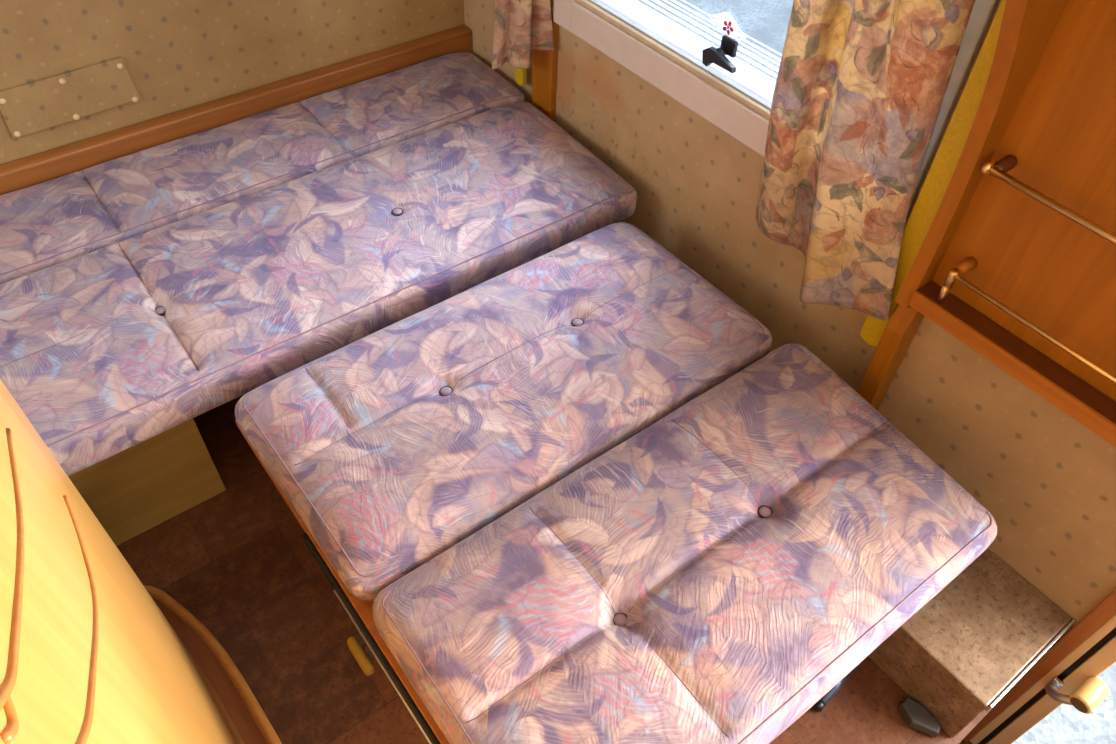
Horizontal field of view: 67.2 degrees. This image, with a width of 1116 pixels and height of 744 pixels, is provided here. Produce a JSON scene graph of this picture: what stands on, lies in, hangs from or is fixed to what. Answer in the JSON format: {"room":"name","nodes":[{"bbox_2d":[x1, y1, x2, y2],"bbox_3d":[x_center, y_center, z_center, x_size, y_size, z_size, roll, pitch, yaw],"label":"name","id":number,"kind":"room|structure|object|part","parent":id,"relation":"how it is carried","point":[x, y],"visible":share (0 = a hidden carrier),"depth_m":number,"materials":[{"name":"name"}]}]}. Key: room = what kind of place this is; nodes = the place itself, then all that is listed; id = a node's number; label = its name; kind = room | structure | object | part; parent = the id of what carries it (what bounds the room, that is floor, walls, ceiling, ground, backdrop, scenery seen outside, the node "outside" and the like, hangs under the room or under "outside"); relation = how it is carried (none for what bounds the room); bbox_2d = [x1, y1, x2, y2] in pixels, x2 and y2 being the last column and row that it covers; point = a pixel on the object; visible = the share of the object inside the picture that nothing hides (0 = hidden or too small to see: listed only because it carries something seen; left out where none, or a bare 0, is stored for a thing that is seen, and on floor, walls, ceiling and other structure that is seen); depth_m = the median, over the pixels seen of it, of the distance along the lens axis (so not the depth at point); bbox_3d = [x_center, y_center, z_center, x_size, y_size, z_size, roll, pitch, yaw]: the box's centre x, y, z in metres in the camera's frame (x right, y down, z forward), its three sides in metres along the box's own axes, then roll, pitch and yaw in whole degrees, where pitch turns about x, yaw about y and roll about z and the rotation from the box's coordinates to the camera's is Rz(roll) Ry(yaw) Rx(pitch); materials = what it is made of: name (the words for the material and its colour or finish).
{"room":"camper van interior","nodes":[
{"label":"camper van interior","id":0,"kind":"room"},
{"bbox_2d":[0,0,464,164],"bbox_3d":[-1.143,-0.865,1.720,2.256,1.950,0.036,-28,55,-25],"label":"wall","id":1,"kind":"structure","parent":0,"point":[177,55],"depth_m":2.06,"materials":[{"name":"paper"}]},
{"bbox_2d":[0,56,139,138],"bbox_3d":[-1.133,-0.637,1.947,0.292,0.115,0.016,-28,55,-25],"label":"access panel","id":2,"kind":"object","parent":1,"relation":"attached to","point":[34,106],"visible":1,"depth_m":1.94,"materials":[{"name":"paper"}]},
{"bbox_2d":[0,25,471,194],"bbox_3d":[-1.137,-0.501,2.076,2.182,0.154,0.041,-28,55,-25],"label":"trim","id":3,"kind":"structure","parent":1,"relation":"attached to","point":[29,171],"depth_m":2.17,"materials":[{"name":"brown wood"}]},
{"bbox_2d":[116,394,1028,743],"bbox_3d":[-0.179,0.770,1.569,2.184,0.048,3.264,-28,55,-25],"label":"floor","id":4,"kind":"structure","parent":0,"point":[239,560],"depth_m":1.74,"materials":[{"name":"carpet"}]},
{"bbox_2d":[0,379,281,743],"bbox_3d":[-0.646,0.514,0.626,0.854,1.661,1.647,-28,55,-25],"label":"tall cabinet","id":5,"kind":"object","parent":4,"relation":"on","point":[91,653],"visible":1,"depth_m":0.70,"materials":[{"name":"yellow wood"}]},
{"bbox_3d":[-0.229,0.144,0.347,0.006,0.020,0.031,-28,55,-25],"label":"arched moulding","id":6,"kind":"part","parent":5,"relation":"part of","materials":[{"name":"brown wood"}]},
{"bbox_3d":[-0.322,0.059,0.436,0.006,0.483,0.552,-28,55,-25],"label":"arched moulding","id":7,"kind":"part","parent":5,"relation":"part of","materials":[{"name":"brown wood"}]},
{"bbox_3d":[-0.331,0.118,0.512,0.006,0.609,0.616,-28,55,-25],"label":"arched moulding","id":8,"kind":"part","parent":5,"relation":"part of","materials":[{"name":"brown wood"}]},
{"bbox_3d":[-0.397,0.878,1.400,1.692,0.036,0.310,33,55,24],"label":"plinth trim","id":9,"kind":"part","parent":5,"relation":"part of","materials":[{"name":"brown wood"}]},
{"bbox_2d":[68,418,225,545],"bbox_3d":[-0.738,-0.175,2.123,1.642,0.357,0.774,-28,55,-25],"label":"bench","id":10,"kind":"object","parent":4,"relation":"on","point":[142,486],"visible":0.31,"depth_m":1.79,"materials":[{"name":"upholstery fabric"},{"name":"wood"}]},
{"bbox_2d":[0,52,524,283],"bbox_3d":[-0.842,-0.490,2.087,1.680,0.109,0.316,-28,55,-25],"label":"bench cushion","id":11,"kind":"object","parent":10,"relation":"on","point":[59,220],"visible":0.83,"depth_m":2.05,"materials":[{"name":"fabric"}]},
{"bbox_2d":[0,102,636,475],"bbox_3d":[-0.596,-0.233,1.863,1.662,0.110,0.523,-28,55,-25],"label":"bench cushion","id":12,"kind":"object","parent":10,"relation":"on","point":[105,351],"visible":0.95,"depth_m":1.78,"materials":[{"name":"fabric"}]},
{"bbox_2d":[235,420,448,743],"bbox_3d":[0.020,0.317,1.715,0.981,0.355,0.992,-28,55,-25],"label":"table","id":13,"kind":"object","parent":4,"relation":"on","point":[360,611],"visible":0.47,"depth_m":1.37,"materials":[{"name":"brown wood"}]},
{"bbox_3d":[-0.308,0.454,1.395,0.054,0.012,0.041,-28,55,-25],"label":"catch arm","id":14,"kind":"part","parent":13,"relation":"part of","materials":[{"name":"grey plastic"}]},
{"bbox_2d":[235,222,771,600],"bbox_3d":[-0.080,0.003,1.674,0.994,0.111,0.517,-28,55,-25],"label":"seat cushion","id":15,"kind":"object","parent":13,"relation":"on","point":[396,445],"visible":0.97,"depth_m":1.57,"materials":[{"name":"fabric"}]},
{"bbox_2d":[373,343,996,743],"bbox_3d":[0.249,0.316,1.405,1.005,0.115,0.534,-28,55,-25],"label":"seat cushion","id":16,"kind":"object","parent":13,"relation":"on","point":[714,573],"visible":1,"depth_m":1.33,"materials":[{"name":"fabric"}]},
{"bbox_2d":[813,664,859,711],"bbox_3d":[0.558,0.626,1.685,0.140,0.023,0.022,-34,58,-29],"label":"tube","id":17,"kind":"object","parent":4,"relation":"on","point":[821,704],"visible":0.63,"depth_m":1.66,"materials":[{"name":"black metal"}]},
{"bbox_2d":[898,697,939,737],"bbox_3d":[0.705,0.678,1.640,0.045,0.028,0.082,-28,55,-25],"label":"pedal","id":18,"kind":"object","parent":4,"relation":"on","point":[916,716],"depth_m":1.63,"materials":[{"name":"grey plastic"}]},
{"bbox_2d":[868,548,1075,737],"bbox_3d":[0.671,0.382,1.810,0.289,0.169,0.713,-28,55,-25],"label":"box","id":19,"kind":"object","parent":4,"relation":"on","point":[960,653],"visible":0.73,"depth_m":1.61,"materials":[{"name":"plastic"}]},
{"bbox_3d":[0.888,0.547,1.573,0.283,0.022,0.005,-28,55,-25],"label":"edge trim","id":20,"kind":"part","parent":19,"relation":"part of","materials":[{"name":"silver metal"}]},
{"bbox_2d":[464,0,1115,648],"bbox_3d":[0.737,-0.344,1.335,0.036,1.950,3.264,-28,55,-25],"label":"wall","id":21,"kind":"structure","parent":0,"point":[1047,481],"depth_m":1.79,"materials":[{"name":"paper"}]},
{"bbox_2d":[515,68,526,85],"bbox_3d":[-0.089,-1.103,2.004,0.014,0.902,0.038,-28,55,-25],"label":"strap","id":22,"kind":"object","parent":21,"relation":"hanging from","point":[520,74],"visible":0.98,"depth_m":2.31,"materials":[{"name":"yellow fabric"}]},
{"bbox_2d":[532,16,557,121],"bbox_3d":[-0.043,-0.681,2.391,0.019,0.683,0.088,-28,55,-25],"label":"trim","id":23,"kind":"structure","parent":21,"relation":"attached to","point":[544,76],"depth_m":2.25,"materials":[{"name":"brown wood"}]},
{"bbox_2d":[553,0,999,214],"bbox_3d":[0.342,-0.883,1.502,0.060,0.928,1.054,-28,55,-25],"label":"window","id":24,"kind":"structure","parent":21,"relation":"in","point":[740,117],"depth_m":1.80,"materials":[{"name":"plastic"}]},
{"bbox_3d":[0.358,-0.636,1.767,0.022,0.040,0.931,-28,55,-25],"label":"sash","id":25,"kind":"part","parent":24,"relation":"part of","materials":[{"name":"white plastic"}]},
{"bbox_2d":[702,35,737,72],"bbox_3d":[0.343,-0.654,1.735,0.039,0.062,0.090,-28,55,-25],"label":"window latch","id":26,"kind":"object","parent":24,"relation":"attached to","point":[728,46],"depth_m":1.73,"materials":[{"name":"black plastic"}]},
{"bbox_3d":[0.333,-0.642,1.738,0.014,0.041,0.090,-28,55,-25],"label":"lever","id":27,"kind":"part","parent":26,"relation":"part of","materials":[{"name":"black plastic"}]},
{"bbox_3d":[0.353,-0.672,1.732,0.011,0.034,0.041,-28,55,-25],"label":"plate","id":28,"kind":"part","parent":26,"relation":"part of","materials":[{"name":"black plastic"}]},
{"bbox_2d":[709,12,745,40],"bbox_3d":[0.346,-0.707,1.719,0.001,0.060,0.109,-28,55,-25],"label":"sticker","id":29,"kind":"object","parent":24,"relation":"attached to","point":[725,17],"visible":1,"depth_m":1.71,"materials":[{"name":"white paper"}]},
{"bbox_2d":[860,0,1005,346],"bbox_3d":[0.648,-0.364,1.372,0.014,0.905,0.047,-28,55,-25],"label":"curtain","id":30,"kind":"object","parent":21,"relation":"hanging from","point":[934,188],"visible":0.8,"depth_m":1.40,"materials":[{"name":"yellow fabric"}]},
{"bbox_2d":[857,0,1115,446],"bbox_3d":[0.786,-0.196,1.110,0.204,1.452,0.581,-28,55,-25],"label":"magazine rack","id":31,"kind":"object","parent":21,"relation":"attached to","point":[1016,259],"visible":0.96,"depth_m":1.32,"materials":[{"name":"brown wood"}]},
{"bbox_3d":[0.662,-0.021,1.693,0.057,0.345,0.038,-28,55,-25],"label":"post","id":32,"kind":"part","parent":31,"relation":"part of","materials":[{"name":"brown wood"}]},
{"bbox_3d":[0.677,-0.149,1.461,0.016,0.072,0.016,-28,55,-25],"label":"post","id":33,"kind":"part","parent":31,"relation":"part of","materials":[{"name":"gold metal"}]},
{"bbox_3d":[0.625,-0.479,1.125,0.204,1.106,0.028,-28,55,-25],"label":"panel","id":34,"kind":"part","parent":31,"relation":"part of","materials":[{"name":"brown wood"}]},
{"bbox_2d":[917,281,1115,423],"bbox_3d":[0.820,0.008,1.387,0.047,0.017,0.524,-28,55,-25],"label":"shelf","id":35,"kind":"object","parent":31,"relation":"attached to","point":[1084,398],"depth_m":1.41,"materials":[{"name":"brown wood"}]},
{"bbox_3d":[0.865,-0.362,1.009,0.021,1.074,0.524,-28,55,-25],"label":"panel","id":36,"kind":"part","parent":31,"relation":"part of","materials":[{"name":"brown wood"}]},
{"bbox_3d":[0.820,-0.022,1.316,0.009,0.012,0.475,-28,55,-25],"label":"rail","id":37,"kind":"part","parent":31,"relation":"part of","materials":[{"name":"gold metal"}]},
{"bbox_3d":[0.821,-0.162,1.174,0.012,0.018,0.496,-28,55,-25],"label":"rail","id":38,"kind":"part","parent":31,"relation":"part of","materials":[{"name":"gold metal"}]},
{"bbox_2d":[958,683,1016,743],"bbox_3d":[1.070,1.097,1.635,0.420,0.401,0.852,-28,55,-25],"label":"trim","id":39,"kind":"structure","parent":21,"relation":"attached to","point":[962,741],"depth_m":1.76,"materials":[{"name":"plastic"}]},
{"bbox_2d":[963,589,1115,743],"bbox_3d":[1.043,0.188,1.293,0.054,2.219,0.029,-28,55,-25],"label":"trim","id":40,"kind":"structure","parent":21,"relation":"attached to","point":[1105,610],"depth_m":1.69,"materials":[{"name":"brown wood"}]},
{"bbox_2d":[978,627,1115,743],"bbox_3d":[1.072,0.206,1.278,0.037,2.219,0.010,-28,55,-25],"label":"trim","id":41,"kind":"structure","parent":21,"relation":"attached to","point":[1110,635],"depth_m":1.73,"materials":[{"name":"rubber"}]},
{"bbox_2d":[985,635,1115,743],"bbox_3d":[1.081,0.221,1.265,0.047,2.219,0.031,-28,55,-25],"label":"trim","id":42,"kind":"structure","parent":21,"relation":"attached to","point":[1103,658],"depth_m":1.76,"materials":[{"name":"brown wood"}]},
{"bbox_2d":[1044,676,1109,713],"bbox_3d":[1.024,0.647,1.676,0.070,0.134,0.079,-28,55,-25],"label":"handle","id":43,"kind":"object","parent":21,"relation":"attached to","point":[1092,691],"visible":1,"depth_m":1.63,"materials":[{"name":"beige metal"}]},
{"bbox_3d":[1.024,0.647,1.734,0.010,0.048,0.019,-28,55,-25],"label":"mounting plate","id":44,"kind":"part","parent":43,"relation":"part of","materials":[{"name":"silver metal"}]},
{"bbox_3d":[1.011,0.649,1.691,0.036,0.078,0.070,1,48,-1],"label":"arm","id":45,"kind":"part","parent":43,"relation":"part of","materials":[{"name":"silver metal"}]},
{"bbox_3d":[0.278,-1.184,1.233,0.058,0.017,1.272,-28,55,-25],"label":"rail","id":46,"kind":"object","parent":21,"relation":"attached to","visible":0},
{"bbox_2d":[491,0,553,69],"bbox_3d":[-0.069,-1.127,1.835,0.150,0.978,0.103,15,49,11],"label":"curtain","id":47,"kind":"object","parent":46,"relation":"hanging from","point":[521,27],"visible":1,"depth_m":2.12,"materials":[{"name":"multicoloured fabric"}]},
{"bbox_2d":[755,0,974,320],"bbox_3d":[0.503,-0.533,1.345,0.103,1.008,0.405,-25,54,-23],"label":"curtain","id":48,"kind":"object","parent":46,"relation":"hanging from","point":[861,86],"visible":1,"depth_m":1.47,"materials":[{"name":"multicoloured fabric"}]},
{"label":"outside","id":49,"kind":"structure","parent":0,"visible":0},
{"bbox_2d":[631,0,1115,743],"bbox_3d":[1.568,-2.614,5.713,24.000,0.072,26.400,-28,55,-25],"label":"ground","id":50,"kind":"structure","parent":49,"point":[765,21],"depth_m":5.02,"materials":[{"name":"snow"}]}
]}

